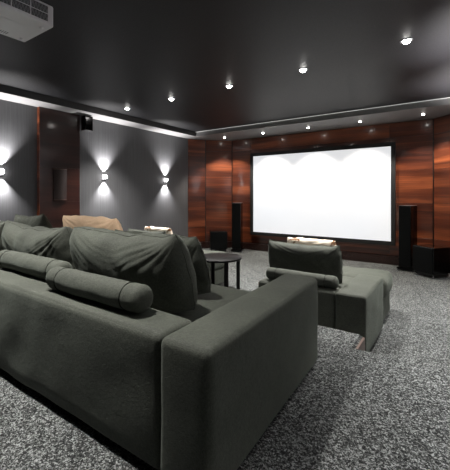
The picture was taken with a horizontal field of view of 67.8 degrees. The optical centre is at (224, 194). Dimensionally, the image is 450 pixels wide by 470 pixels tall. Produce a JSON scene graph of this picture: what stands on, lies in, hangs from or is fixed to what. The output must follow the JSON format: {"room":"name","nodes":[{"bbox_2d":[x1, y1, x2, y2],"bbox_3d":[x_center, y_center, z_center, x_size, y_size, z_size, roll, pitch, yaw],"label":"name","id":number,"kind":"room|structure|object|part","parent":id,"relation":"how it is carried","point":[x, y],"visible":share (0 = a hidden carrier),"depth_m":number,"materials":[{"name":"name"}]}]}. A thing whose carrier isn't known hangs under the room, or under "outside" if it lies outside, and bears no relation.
{"room":"home theater","nodes":[
{"label":"home theater","id":0,"kind":"room"},
{"bbox_2d":[0,99,187,236],"bbox_3d":[-3.504,-0.052,5.594,0.100,3.065,8.680,0,0,34],"label":"wall","id":1,"kind":"structure","parent":0,"point":[135,162],"depth_m":7.13,"materials":[{"name":"grey paint"}]},
{"bbox_2d":[0,167,3,175],"bbox_3d":[-3.561,-0.375,5.342,0.091,0.140,0.090,0,0,34],"label":"wall sconce","id":2,"kind":"object","parent":1,"relation":"attached to","point":[1,168],"visible":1,"depth_m":5.33,"materials":[{"name":"white metal"}]},
{"bbox_2d":[37,107,79,227],"bbox_3d":[-3.030,-0.026,6.135,0.072,3.013,0.762,0,0,34],"label":"wall panel","id":3,"kind":"object","parent":1,"relation":"attached to","point":[58,132],"depth_m":6.07,"materials":[{"name":"brown wood"}]},
{"bbox_3d":[-3.006,-1.014,6.126,0.022,1.029,0.750,0,0,34],"label":"wood panel","id":4,"kind":"part","parent":3,"relation":"part of","materials":[{"name":"brown wood"}]},
{"bbox_3d":[-3.006,-0.189,6.126,0.022,0.617,0.750,0,0,34],"label":"wood panel","id":5,"kind":"part","parent":3,"relation":"part of","materials":[{"name":"brown wood"}]},
{"bbox_3d":[-3.006,0.426,6.126,0.022,0.607,0.750,0,0,34],"label":"wood panel","id":6,"kind":"part","parent":3,"relation":"part of","materials":[{"name":"brown wood"}]},
{"bbox_2d":[53,168,66,199],"bbox_3d":[-2.999,-0.195,6.055,0.069,0.554,0.241,0,0,34],"label":"wall speaker","id":7,"kind":"object","parent":3,"relation":"attached to","point":[59,175],"visible":1,"depth_m":6.03,"materials":[{"name":"black plastic"}]},
{"bbox_2d":[81,115,92,131],"bbox_3d":[-2.695,-1.380,6.500,0.212,0.280,0.156,0,0,34],"label":"speaker","id":8,"kind":"object","parent":1,"relation":"attached to","point":[86,121],"visible":1,"depth_m":6.43},
{"bbox_2d":[144,226,172,233],"bbox_3d":[-1.037,0.694,5.270,0.593,0.395,0.164,0,0,34],"label":"throw pillow","id":9,"kind":"object","parent":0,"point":[151,228],"visible":0.28,"depth_m":5.19,"materials":[{"name":"beige fabric"}]},
{"bbox_2d":[0,0,449,131],"bbox_3d":[-0.492,-1.700,4.152,6.700,0.100,9.700,0,0,34],"label":"ceiling","id":10,"kind":"structure","parent":0,"point":[110,55],"depth_m":3.99,"materials":[{"name":"black paint"}]},
{"bbox_2d":[0,0,52,41],"bbox_3d":[-1.639,-1.470,2.559,0.468,0.357,0.494,0,0,34],"label":"projector","id":11,"kind":"object","parent":10,"relation":"hanging from","point":[21,20],"visible":1,"depth_m":2.52,"materials":[{"name":"white plastic"}]},
{"bbox_2d":[0,0,48,22],"bbox_3d":[-1.463,-1.385,2.405,0.005,0.127,0.396,0,0,34],"label":"vent","id":12,"kind":"object","parent":11,"relation":"attached to","point":[37,11],"depth_m":2.46,"materials":[{"name":"grey plastic"}]},
{"bbox_2d":[298,68,307,71],"bbox_3d":[1.028,-1.635,4.409,0.130,0.030,0.130,0,0,34],"label":"recessed light","id":13,"kind":"object","parent":10,"relation":"in","point":[300,69],"visible":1,"depth_m":4.38,"materials":[{"name":"white"}]},
{"bbox_2d":[400,38,412,43],"bbox_3d":[1.939,-1.635,3.580,0.130,0.030,0.130,0,0,34],"label":"recessed light","id":14,"kind":"object","parent":10,"relation":"in","point":[406,40],"visible":1,"depth_m":3.56,"materials":[{"name":"white"}]},
{"bbox_3d":[1.939,-1.635,3.580,0.077,0.029,0.077,0,0,34],"label":"lamp glass","id":15,"kind":"part","parent":14,"relation":"part of","materials":[{"name":"white glass"}]},
{"bbox_2d":[0,325,449,469],"bbox_3d":[-1.925,1.365,2.058,6.700,0.430,4.625,0,0,34],"label":"floor","id":16,"kind":"structure","parent":0,"point":[354,409],"depth_m":1.66,"materials":[{"name":"carpet"}]},
{"bbox_2d":[0,267,317,469],"bbox_3d":[-1.120,0.848,2.680,3.460,0.602,1.300,0,0,34],"label":"sofa","id":17,"kind":"object","parent":16,"relation":"on","point":[198,388],"visible":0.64,"depth_m":1.51,"materials":[{"name":"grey fabric"}]},
{"bbox_2d":[0,221,6,268],"bbox_3d":[-2.146,0.471,3.243,0.491,0.473,0.375,0,0,30],"label":"cushion","id":18,"kind":"object","parent":17,"relation":"on","point":[2,223],"visible":0.15,"depth_m":3.03,"materials":[{"name":"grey fabric"}]},
{"bbox_2d":[14,214,52,228],"bbox_3d":[-1.945,0.438,3.474,0.604,0.512,0.264,0,0,34],"label":"cushion","id":19,"kind":"object","parent":17,"relation":"on","point":[40,220],"visible":0.27,"depth_m":3.31,"materials":[{"name":"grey fabric"}]},
{"bbox_2d":[0,250,72,278],"bbox_3d":[-1.351,0.478,2.329,0.880,0.130,0.135,0,0,34],"label":"bolster","id":20,"kind":"object","parent":17,"relation":"on","point":[35,265],"visible":0.84,"depth_m":2.24,"materials":[{"name":"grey fabric"}]},
{"bbox_2d":[1,220,75,278],"bbox_3d":[-1.508,0.465,2.811,0.992,0.487,0.374,0,0,34],"label":"cushion","id":21,"kind":"object","parent":17,"relation":"on","point":[43,241],"visible":0.46,"depth_m":2.57,"materials":[{"name":"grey fabric"}]},
{"bbox_2d":[62,215,122,230],"bbox_3d":[-1.275,0.428,3.240,0.965,0.464,0.230,0,0,36],"label":"throw pillow","id":22,"kind":"object","parent":17,"relation":"on","point":[73,221],"visible":0.25,"depth_m":3.09,"materials":[{"name":"beige fabric"}]},
{"bbox_3d":[-1.409,0.839,2.253,2.948,0.583,0.250,0,0,34],"label":"backrest","id":23,"kind":"part","parent":17,"relation":"part of","materials":[{"name":"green fabric"}]},
{"bbox_2d":[46,266,152,312],"bbox_3d":[-0.688,0.482,1.767,0.800,0.130,0.136,0,0,34],"label":"bolster","id":24,"kind":"object","parent":17,"relation":"on","point":[133,297],"visible":1,"depth_m":1.65,"materials":[{"name":"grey fabric"}]},
{"bbox_2d":[69,226,197,312],"bbox_3d":[-0.628,0.460,2.201,1.087,0.498,0.376,0,0,37],"label":"cushion","id":25,"kind":"object","parent":17,"relation":"on","point":[163,263],"visible":0.8,"depth_m":1.91,"materials":[{"name":"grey fabric"}]},
{"bbox_2d":[115,229,210,294],"bbox_3d":[-0.478,0.484,2.487,0.887,0.426,0.278,0,0,35],"label":"cushion","id":26,"kind":"object","parent":17,"relation":"on","point":[198,258],"visible":0.24,"depth_m":2.22,"materials":[{"name":"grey fabric"}]},
{"bbox_2d":[163,284,250,321],"bbox_3d":[-0.269,0.801,2.236,0.971,0.185,1.042,0,0,34],"label":"seat cushion","id":27,"kind":"object","parent":17,"relation":"on","point":[219,296],"depth_m":2.27,"materials":[{"name":"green fabric"}]},
{"bbox_3d":[0.186,0.837,1.788,0.260,0.576,1.294,0,0,32],"label":"armrest","id":28,"kind":"part","parent":17,"relation":"part of","materials":[{"name":"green fabric"}]},
{"bbox_2d":[356,337,364,350],"bbox_3d":[1.064,1.325,2.640,0.016,0.310,0.270,0,0,34],"label":"trim","id":29,"kind":"structure","parent":16,"relation":"attached to","point":[361,346],"depth_m":2.67,"materials":[{"name":"brown wood"}]},
{"bbox_2d":[0,84,449,142],"bbox_3d":[-0.464,-1.592,4.194,6.700,0.114,9.600,0,0,34],"label":"ceiling","id":30,"kind":"structure","parent":0,"point":[433,109],"depth_m":6.80,"materials":[{"name":"grey paint"}]},
{"bbox_2d":[199,97,449,131],"bbox_3d":[1.565,-1.643,7.170,5.648,0.007,0.016,0,0,34],"label":"trim","id":31,"kind":"structure","parent":30,"relation":"attached to","point":[448,97],"depth_m":6.71,"materials":[{"name":"white"}]},
{"bbox_2d":[188,114,449,265],"bbox_3d":[1.968,-0.028,7.750,6.700,3.015,1.103,0,0,34],"label":"wall","id":32,"kind":"structure","parent":0,"point":[422,146],"depth_m":7.62,"materials":[{"name":"brown wood"}]},
{"bbox_3d":[-0.782,-1.375,9.257,0.497,0.309,0.018,0,0,-25],"label":"wood panel","id":33,"kind":"part","parent":32,"relation":"part of","materials":[{"name":"brown wood"}]},
{"bbox_3d":[-0.782,-0.869,9.257,0.497,0.697,0.018,0,0,-25],"label":"wood panel","id":34,"kind":"part","parent":32,"relation":"part of","materials":[{"name":"brown wood"}]},
{"bbox_3d":[-0.782,-0.173,9.257,0.497,0.687,0.018,0,0,-25],"label":"wood panel","id":35,"kind":"part","parent":32,"relation":"part of","materials":[{"name":"brown wood"}]},
{"bbox_3d":[-0.782,0.526,9.257,0.497,0.707,0.018,0,0,-25],"label":"wood panel","id":36,"kind":"part","parent":32,"relation":"part of","materials":[{"name":"brown wood"}]},
{"bbox_3d":[-0.782,1.087,9.257,0.497,0.407,0.018,0,0,-25],"label":"wood panel","id":37,"kind":"part","parent":32,"relation":"part of","materials":[{"name":"brown wood"}]},
{"bbox_3d":[-0.173,-1.375,9.405,0.721,0.309,0.018,0,0,-6],"label":"wood panel","id":38,"kind":"part","parent":32,"relation":"part of","materials":[{"name":"brown wood"}]},
{"bbox_3d":[-0.173,-0.869,9.405,0.721,0.697,0.018,0,0,-6],"label":"wood panel","id":39,"kind":"part","parent":32,"relation":"part of","materials":[{"name":"brown wood"}]},
{"bbox_3d":[-0.173,-0.173,9.405,0.721,0.687,0.018,0,0,-6],"label":"wood panel","id":40,"kind":"part","parent":32,"relation":"part of","materials":[{"name":"brown wood"}]},
{"bbox_3d":[-0.173,0.526,9.405,0.721,0.707,0.018,0,0,-6],"label":"wood panel","id":41,"kind":"part","parent":32,"relation":"part of","materials":[{"name":"brown wood"}]},
{"bbox_3d":[-0.173,1.087,9.405,0.721,0.407,0.018,0,0,-6],"label":"wood panel","id":42,"kind":"part","parent":32,"relation":"part of","materials":[{"name":"brown wood"}]},
{"bbox_3d":[0.464,-0.173,9.263,0.606,0.687,0.018,0,0,34],"label":"wood panel","id":43,"kind":"part","parent":32,"relation":"part of","materials":[{"name":"brown wood"}]},
{"bbox_3d":[0.464,0.526,9.263,0.606,0.707,0.018,0,0,34],"label":"wood panel","id":44,"kind":"part","parent":32,"relation":"part of","materials":[{"name":"brown wood"}]},
{"bbox_3d":[0.464,-1.375,9.263,0.606,0.309,0.018,0,0,34],"label":"wood panel","id":45,"kind":"part","parent":32,"relation":"part of","materials":[{"name":"brown wood"}]},
{"bbox_3d":[0.464,-0.869,9.263,0.606,0.697,0.018,0,0,34],"label":"wood panel","id":46,"kind":"part","parent":32,"relation":"part of","materials":[{"name":"brown wood"}]},
{"bbox_3d":[0.464,1.087,9.263,0.606,0.407,0.018,0,0,34],"label":"wood panel","id":47,"kind":"part","parent":32,"relation":"part of","materials":[{"name":"brown wood"}]},
{"bbox_3d":[2.119,-1.375,8.132,3.396,0.309,0.018,0,0,34],"label":"wood panel","id":48,"kind":"part","parent":32,"relation":"part of","materials":[{"name":"brown wood"}]},
{"bbox_3d":[2.119,-0.869,8.132,3.396,0.697,0.018,0,0,34],"label":"wood panel","id":49,"kind":"part","parent":32,"relation":"part of","materials":[{"name":"brown wood"}]},
{"bbox_3d":[2.119,1.087,8.132,3.396,0.407,0.018,0,0,34],"label":"wood panel","id":50,"kind":"part","parent":32,"relation":"part of","materials":[{"name":"brown wood"}]},
{"bbox_2d":[250,142,395,245],"bbox_3d":[2.145,-0.025,8.064,3.520,2.190,0.055,0,0,34],"label":"projection screen","id":51,"kind":"object","parent":32,"relation":"attached to","point":[339,193],"visible":0.99,"depth_m":7.89,"materials":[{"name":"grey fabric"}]},
{"bbox_3d":[3.849,-1.375,6.949,0.786,0.309,0.018,0,0,34],"label":"wood panel","id":52,"kind":"part","parent":32,"relation":"part of","materials":[{"name":"brown wood"}]},
{"bbox_3d":[3.849,-0.869,6.949,0.786,0.697,0.018,0,0,34],"label":"wood panel","id":53,"kind":"part","parent":32,"relation":"part of","materials":[{"name":"brown wood"}]},
{"bbox_3d":[3.849,1.087,6.949,0.786,0.407,0.018,0,0,34],"label":"wood panel","id":54,"kind":"part","parent":32,"relation":"part of","materials":[{"name":"brown wood"}]},
{"bbox_3d":[3.849,-0.173,6.949,0.786,0.687,0.018,0,0,34],"label":"wood panel","id":55,"kind":"part","parent":32,"relation":"part of","materials":[{"name":"brown wood"}]},
{"bbox_3d":[3.849,0.526,6.949,0.786,0.707,0.018,0,0,34],"label":"wood panel","id":56,"kind":"part","parent":32,"relation":"part of","materials":[{"name":"brown wood"}]},
{"bbox_3d":[4.274,-1.375,6.365,0.018,0.309,0.698,0,0,-14],"label":"wood panel","id":57,"kind":"part","parent":32,"relation":"part of","materials":[{"name":"brown wood"}]},
{"bbox_3d":[4.274,-0.869,6.365,0.018,0.697,0.698,0,0,-14],"label":"wood panel","id":58,"kind":"part","parent":32,"relation":"part of","materials":[{"name":"brown wood"}]},
{"bbox_3d":[4.274,-0.173,6.365,0.018,0.687,0.698,0,0,-14],"label":"wood panel","id":59,"kind":"part","parent":32,"relation":"part of","materials":[{"name":"brown wood"}]},
{"bbox_3d":[4.274,0.526,6.365,0.018,0.707,0.698,0,0,-14],"label":"wood panel","id":60,"kind":"part","parent":32,"relation":"part of","materials":[{"name":"brown wood"}]},
{"bbox_3d":[4.274,1.087,6.365,0.018,0.407,0.698,0,0,-14],"label":"wood panel","id":61,"kind":"part","parent":32,"relation":"part of","materials":[{"name":"brown wood"}]},
{"bbox_2d":[202,248,449,371],"bbox_3d":[0.732,1.530,5.944,6.700,0.100,5.360,0,0,34],"label":"floor","id":62,"kind":"structure","parent":0,"point":[416,326],"depth_m":4.29,"materials":[{"name":"carpet"}]},
{"bbox_2d":[203,249,225,284],"bbox_3d":[-0.803,1.185,5.281,1.108,0.588,1.586,0,0,34],"label":"lounge chair","id":63,"kind":"object","parent":62,"relation":"on","point":[219,267],"visible":0.02,"depth_m":5.42,"materials":[{"name":"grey fabric"}]},
{"bbox_2d":[128,228,166,233],"bbox_3d":[-1.154,0.728,5.056,0.837,0.426,0.285,0,0,31],"label":"cushion","id":64,"kind":"object","parent":63,"relation":"on","point":[129,229],"visible":0.16,"depth_m":4.98,"materials":[{"name":"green fabric"}]},
{"bbox_3d":[-0.509,1.075,5.676,1.064,0.270,0.591,0,0,34],"label":"seat","id":65,"kind":"part","parent":63,"relation":"part of","materials":[{"name":"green fabric"}]},
{"bbox_2d":[209,230,226,251],"bbox_3d":[-0.179,1.209,8.842,0.450,0.540,0.406,0,0,-6],"label":"subwoofer","id":66,"kind":"object","parent":62,"relation":"on","point":[217,238],"visible":0.85,"depth_m":8.64,"materials":[{"name":"black paint"}]},
{"bbox_2d":[211,232,226,248],"bbox_3d":[-0.160,1.174,8.647,0.424,0.440,0.016,0,0,-6],"label":"grille","id":67,"kind":"object","parent":66,"relation":"attached to","point":[218,239],"depth_m":8.64,"materials":[{"name":"black fabric"}]},
{"bbox_2d":[205,253,241,288],"bbox_3d":[-0.080,1.159,4.561,0.616,0.640,0.616,0,0,14],"label":"side table","id":68,"kind":"object","parent":62,"relation":"on","point":[212,258],"visible":0.4,"depth_m":4.57,"materials":[{"name":"black wood"}]},
{"bbox_3d":[-0.175,1.173,4.823,0.048,0.612,0.038,0,0,-20],"label":"leg","id":69,"kind":"part","parent":68,"relation":"part of","materials":[{"name":"black"}]},
{"bbox_3d":[0.016,1.173,4.299,0.048,0.612,0.038,0,0,-20],"label":"leg","id":70,"kind":"part","parent":68,"relation":"part of","materials":[{"name":"black wood"}]},
{"bbox_3d":[0.182,1.173,4.657,0.038,0.612,0.048,0,0,-20],"label":"leg","id":71,"kind":"part","parent":68,"relation":"part of","materials":[{"name":"black wood"}]},
{"bbox_2d":[231,203,243,251],"bbox_3d":[0.327,0.842,8.849,0.290,1.274,0.360,0,0,12],"label":"floor speaker","id":72,"kind":"object","parent":62,"relation":"on","point":[237,208],"visible":1,"depth_m":8.69,"materials":[{"name":"black paint"}]},
{"bbox_2d":[232,203,239,248],"bbox_3d":[0.293,0.804,8.694,0.216,1.170,0.014,0,0,12],"label":"grille","id":73,"kind":"object","parent":72,"relation":"attached to","point":[235,206],"depth_m":8.69,"materials":[{"name":"black fabric"}]},
{"bbox_2d":[258,266,392,351],"bbox_3d":[1.236,1.185,3.887,1.108,0.588,1.586,0,0,34],"label":"lounge chair","id":74,"kind":"object","parent":62,"relation":"on","point":[360,305],"visible":0.52,"depth_m":3.17,"materials":[{"name":"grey fabric"}]},
{"bbox_3d":[0.467,1.184,3.608,0.151,0.561,0.243,0,0,34],"label":"armrest","id":75,"kind":"part","parent":74,"relation":"part of","materials":[{"name":"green fabric"}]},
{"bbox_2d":[266,267,338,288],"bbox_3d":[0.766,0.837,3.407,0.760,0.122,0.126,0,0,34],"label":"bolster","id":76,"kind":"object","parent":74,"relation":"on","point":[327,281],"visible":0.7,"depth_m":3.30,"materials":[{"name":"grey fabric"}]},
{"bbox_2d":[268,240,342,283],"bbox_3d":[0.864,0.728,3.676,0.837,0.426,0.285,0,0,31],"label":"cushion","id":77,"kind":"object","parent":74,"relation":"on","point":[318,259],"visible":0.8,"depth_m":3.53,"materials":[{"name":"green fabric"}]},
{"bbox_2d":[287,237,335,245],"bbox_3d":[1.002,0.694,3.876,0.593,0.395,0.164,0,0,34],"label":"throw pillow","id":78,"kind":"object","parent":74,"relation":"on","point":[306,241],"visible":0.27,"depth_m":3.82,"materials":[{"name":"beige fabric"}]},
{"bbox_3d":[0.806,1.173,3.385,0.665,0.547,0.233,0,0,34],"label":"backrest","id":79,"kind":"part","parent":74,"relation":"part of","materials":[{"name":"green fabric"}]},
{"bbox_2d":[338,276,352,288],"bbox_3d":[1.025,1.079,3.832,0.808,0.278,0.758,0,0,34],"label":"seat cushion","id":80,"kind":"object","parent":74,"relation":"on","point":[346,279],"depth_m":3.74,"materials":[{"name":"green fabric"}]},
{"bbox_3d":[1.383,1.179,3.396,0.284,0.577,0.923,0,0,34],"label":"armrest","id":81,"kind":"part","parent":74,"relation":"part of","materials":[{"name":"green fabric"}]},
{"bbox_3d":[1.530,1.075,4.282,1.064,0.270,0.591,0,0,34],"label":"seat","id":82,"kind":"part","parent":74,"relation":"part of","materials":[{"name":"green fabric"}]},
{"bbox_2d":[397,205,416,271],"bbox_3d":[3.617,0.842,6.624,0.360,1.274,0.290,0,0,-41],"label":"floor speaker","id":83,"kind":"object","parent":62,"relation":"on","point":[407,213],"visible":0.8,"depth_m":6.51,"materials":[{"name":"black paint"}]},
{"bbox_2d":[399,206,410,266],"bbox_3d":[3.498,0.804,6.521,0.014,1.170,0.216,0,0,-41],"label":"grille","id":84,"kind":"object","parent":83,"relation":"attached to","point":[404,211],"depth_m":6.51,"materials":[{"name":"black fabric"}]},
{"bbox_2d":[413,244,449,278],"bbox_3d":[3.783,1.209,6.157,0.406,0.540,0.450,0,0,-16],"label":"subwoofer","id":85,"kind":"object","parent":62,"relation":"on","point":[430,260],"visible":1,"depth_m":5.98,"materials":[{"name":"black paint"}]},
{"bbox_2d":[413,246,432,273],"bbox_3d":[3.595,1.174,6.104,0.016,0.440,0.424,0,0,-16],"label":"grille","id":86,"kind":"object","parent":85,"relation":"attached to","point":[422,255],"depth_m":6.09,"materials":[{"name":"black fabric"}]}
]}

